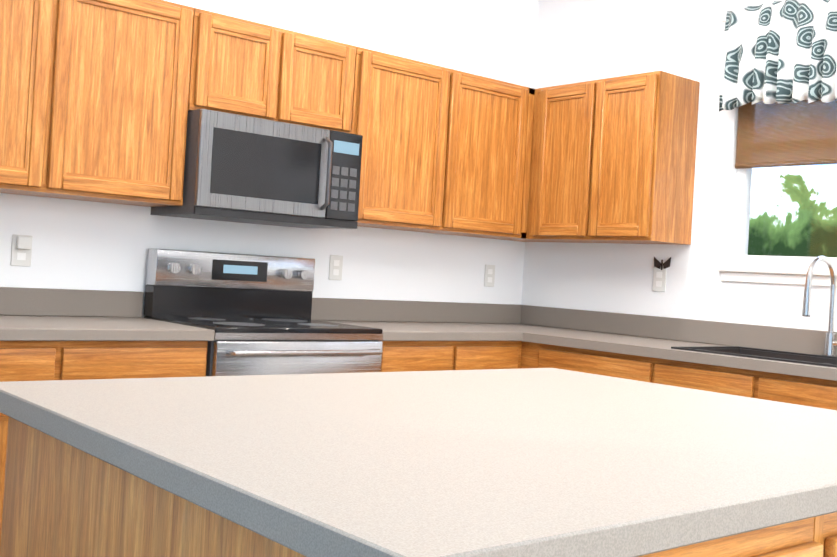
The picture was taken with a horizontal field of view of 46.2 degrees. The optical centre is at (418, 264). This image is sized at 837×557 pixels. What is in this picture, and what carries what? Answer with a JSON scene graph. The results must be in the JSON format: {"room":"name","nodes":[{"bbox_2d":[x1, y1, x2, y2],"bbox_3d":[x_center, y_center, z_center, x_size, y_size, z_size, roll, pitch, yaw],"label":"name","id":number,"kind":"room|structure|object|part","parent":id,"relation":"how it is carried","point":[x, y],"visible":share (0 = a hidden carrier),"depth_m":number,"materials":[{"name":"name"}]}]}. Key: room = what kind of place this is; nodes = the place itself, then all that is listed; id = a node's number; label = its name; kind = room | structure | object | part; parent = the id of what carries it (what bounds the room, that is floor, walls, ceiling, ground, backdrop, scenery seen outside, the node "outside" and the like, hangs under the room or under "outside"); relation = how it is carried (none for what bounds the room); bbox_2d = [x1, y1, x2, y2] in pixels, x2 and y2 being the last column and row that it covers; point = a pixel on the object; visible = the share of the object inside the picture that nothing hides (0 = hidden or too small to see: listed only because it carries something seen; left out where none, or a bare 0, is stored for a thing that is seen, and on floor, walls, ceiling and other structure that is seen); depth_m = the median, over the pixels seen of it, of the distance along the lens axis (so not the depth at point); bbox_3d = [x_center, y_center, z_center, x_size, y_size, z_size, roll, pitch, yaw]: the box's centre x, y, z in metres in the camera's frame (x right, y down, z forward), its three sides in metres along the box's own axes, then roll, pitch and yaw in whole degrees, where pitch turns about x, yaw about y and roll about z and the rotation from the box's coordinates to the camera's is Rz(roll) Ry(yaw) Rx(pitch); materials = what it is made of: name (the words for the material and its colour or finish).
{"room":"kitchen","nodes":[
{"label":"kitchen","id":0,"kind":"room"},
{"bbox_2d":[0,0,538,317],"bbox_3d":[-0.978,-0.308,4.242,4.580,2.900,0.150,4,-1,-40],"label":"wall","id":1,"kind":"structure","parent":0,"point":[82,245],"depth_m":4.68,"materials":[{"name":"white paint"}]},
{"bbox_2d":[10,234,32,266],"bbox_3d":[-1.503,-0.052,3.712,0.075,0.118,0.008,4,-1,-40],"label":"electrical outlet","id":2,"kind":"object","parent":1,"relation":"attached to","point":[20,257],"visible":0.83,"depth_m":3.71,"materials":[{"name":"white plastic"}]},
{"bbox_2d":[16,236,31,249],"bbox_3d":[-1.489,-0.082,3.697,0.050,0.050,0.031,4,-1,-40],"label":"night light","id":3,"kind":"object","parent":2,"relation":"attached to","point":[23,242],"visible":0.94,"depth_m":3.68,"materials":[{"name":"white plastic"}]},
{"bbox_2d":[0,0,79,198],"bbox_3d":[-1.587,-0.656,3.409,0.624,0.770,0.328,4,-1,-40],"label":"upper cabinet","id":4,"kind":"object","parent":1,"relation":"attached to","point":[38,37],"depth_m":3.42,"materials":[{"name":"brown wood"}]},
{"bbox_2d":[68,0,203,206],"bbox_3d":[-1.212,-0.631,3.722,0.594,0.770,0.328,4,-1,-40],"label":"upper cabinet","id":5,"kind":"object","parent":1,"relation":"attached to","point":[99,99],"depth_m":3.65,"materials":[{"name":"brown wood"}]},
{"bbox_2d":[196,10,299,123],"bbox_3d":[-0.799,-0.792,4.059,0.446,0.395,0.328,4,-1,-40],"label":"upper cabinet","id":6,"kind":"object","parent":1,"relation":"attached to","point":[248,68],"depth_m":3.95,"materials":[{"name":"brown wood"}]},
{"bbox_2d":[150,109,362,228],"bbox_3d":[-0.655,-0.380,4.112,0.766,0.403,0.450,4,-1,-40],"label":"microwave","id":7,"kind":"object","parent":6,"relation":"attached to","point":[245,169],"visible":1,"depth_m":3.94,"materials":[{"name":"grey metal"}]},
{"bbox_2d":[296,33,363,134],"bbox_3d":[-0.546,-0.776,4.270,0.446,0.395,0.328,4,-1,-40],"label":"upper cabinet","id":8,"kind":"object","parent":1,"relation":"attached to","point":[330,76],"depth_m":4.20,"materials":[{"name":"brown wood"}]},
{"bbox_2d":[329,255,342,279],"bbox_3d":[-0.391,0.015,4.639,0.075,0.118,0.008,4,-1,-40],"label":"electrical outlet","id":9,"kind":"object","parent":1,"relation":"attached to","point":[335,266],"visible":1,"depth_m":4.64,"materials":[{"name":"white plastic"}]},
{"bbox_2d":[311,298,522,323],"bbox_3d":[0.015,0.239,4.974,1.458,0.105,0.020,4,-1,-40],"label":"backsplash","id":10,"kind":"structure","parent":1,"relation":"attached to","point":[322,308],"depth_m":4.93,"materials":[{"name":"grey stone"}]},
{"bbox_2d":[357,48,535,241],"bbox_3d":[0.054,-0.549,4.777,1.138,0.770,0.328,4,-1,-40],"label":"upper cabinet","id":11,"kind":"object","parent":1,"relation":"attached to","point":[445,150],"depth_m":4.62,"materials":[{"name":"brown wood"}]},
{"bbox_2d":[484,264,494,286],"bbox_3d":[0.384,0.061,5.286,0.075,0.118,0.008,4,-1,-40],"label":"electrical outlet","id":12,"kind":"object","parent":1,"relation":"attached to","point":[489,276],"visible":1,"depth_m":5.28,"materials":[{"name":"white plastic"}]},
{"bbox_2d":[521,0,836,331],"bbox_3d":[2.955,-0.092,2.739,0.150,2.900,7.200,4,-1,-40],"label":"wall","id":13,"kind":"structure","parent":0,"point":[577,41],"depth_m":4.76,"materials":[{"name":"white paint"}]},
{"bbox_2d":[524,79,603,242],"bbox_3d":[0.828,-0.502,4.929,0.348,0.770,0.480,4,-1,-40],"label":"upper cabinet","id":14,"kind":"object","parent":13,"relation":"attached to","point":[566,134],"depth_m":4.83,"materials":[{"name":"brown wood"}]},
{"bbox_2d":[596,71,699,244],"bbox_3d":[1.047,-0.492,4.682,0.327,0.770,0.420,4,-1,-40],"label":"upper cabinet","id":15,"kind":"object","parent":13,"relation":"attached to","point":[648,150],"depth_m":4.53,"materials":[{"name":"brown wood"}]},
{"bbox_2d":[652,257,670,291],"bbox_3d":[1.174,0.047,4.734,0.014,0.169,0.102,4,-1,-40],"label":"electrical outlet","id":16,"kind":"object","parent":13,"relation":"attached to","point":[659,279],"depth_m":4.74,"materials":[{"name":"white plastic"}]},
{"bbox_3d":[1.176,-0.005,4.731,0.007,0.065,0.100,4,-1,-40],"label":"electrical outlet with butterfly decor","id":17,"kind":"part","parent":16,"relation":"part of","materials":[{"name":"black metal"}]},
{"bbox_2d":[519,305,836,355],"bbox_3d":[1.534,0.322,4.271,0.020,0.105,3.006,4,-1,-40],"label":"backsplash","id":18,"kind":"structure","parent":13,"relation":"attached to","point":[817,342],"depth_m":4.57,"materials":[{"name":"grey stone"}]},
{"bbox_2d":[717,102,836,286],"bbox_3d":[1.838,-0.479,4.046,0.130,1.155,1.240,4,-1,-40],"label":"window","id":19,"kind":"structure","parent":13,"relation":"in","point":[785,225],"depth_m":4.32,"materials":[{"name":"clear glass"}]},
{"bbox_2d":[719,0,836,111],"bbox_3d":[1.778,-0.899,3.974,0.082,0.473,1.310,4,-1,-40],"label":"valance curtain","id":20,"kind":"object","parent":19,"relation":"attached to","point":[783,52],"visible":1,"depth_m":4.22,"materials":[{"name":"fabric"}]},
{"bbox_2d":[735,99,836,168],"bbox_3d":[1.841,-0.735,4.039,0.025,0.633,1.160,4,-1,-40],"label":"window shade","id":21,"kind":"object","parent":19,"relation":"attached to","point":[778,139],"visible":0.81,"depth_m":4.30,"materials":[{"name":"brown wood"}]},
{"bbox_3d":[0.950,1.282,1.322,5.200,0.100,7.500,4,-1,-40],"label":"floor","id":22,"kind":"structure","parent":0,"visible":0},
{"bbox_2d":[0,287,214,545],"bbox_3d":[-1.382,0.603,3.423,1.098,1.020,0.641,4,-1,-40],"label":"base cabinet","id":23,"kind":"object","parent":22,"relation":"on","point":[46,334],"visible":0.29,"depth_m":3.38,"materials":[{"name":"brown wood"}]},
{"bbox_2d":[144,248,382,375],"bbox_3d":[-0.632,0.562,3.985,0.764,1.200,0.681,4,-1,-40],"label":"stove","id":24,"kind":"object","parent":22,"relation":"on","point":[253,312],"visible":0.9,"depth_m":3.98,"materials":[{"name":"grey metal"}]},
{"bbox_2d":[0,420,836,556],"bbox_3d":[0.160,0.752,1.819,1.514,0.876,1.217,4,-1,-40],"label":"kitchen island","id":25,"kind":"object","parent":22,"relation":"on","point":[58,502],"depth_m":1.44,"materials":[{"name":"brown wood"}]},
{"bbox_2d":[0,368,836,556],"bbox_3d":[0.189,0.295,1.821,1.550,0.040,1.260,4,-1,-40],"label":"island countertop","id":26,"kind":"structure","parent":25,"relation":"on","point":[523,462],"depth_m":1.36,"materials":[{"name":"beige stone"}]},
{"bbox_2d":[379,340,510,371],"bbox_3d":[-0.049,0.763,4.550,0.856,0.876,0.622,4,-1,-40],"label":"base cabinet","id":27,"kind":"object","parent":22,"relation":"on","point":[397,355],"depth_m":4.27,"materials":[{"name":"brown wood"}]},
{"bbox_2d":[511,336,666,383],"bbox_3d":[0.919,0.819,4.447,0.688,0.876,0.828,4,-1,-40],"label":"base cabinet","id":28,"kind":"object","parent":22,"relation":"on","point":[613,362],"depth_m":4.26,"materials":[{"name":"brown wood"}]},
{"bbox_2d":[319,320,582,339],"bbox_3d":[0.210,0.321,4.735,1.458,0.040,0.641,4,-1,-40],"label":"countertop","id":29,"kind":"structure","parent":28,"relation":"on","point":[392,329],"depth_m":4.50,"materials":[{"name":"grey stone"}]},
{"bbox_2d":[663,356,836,409],"bbox_3d":[1.456,0.845,3.853,0.622,0.876,1.020,4,-1,-40],"label":"base cabinet","id":30,"kind":"object","parent":22,"relation":"on","point":[798,390],"depth_m":3.66,"materials":[{"name":"brown wood"}]},
{"bbox_2d":[523,332,836,379],"bbox_3d":[1.490,0.388,3.834,0.641,0.040,2.385,4,-1,-40],"label":"countertop","id":31,"kind":"structure","parent":30,"relation":"on","point":[689,351],"depth_m":4.01,"materials":[{"name":"grey stone"}]}
]}

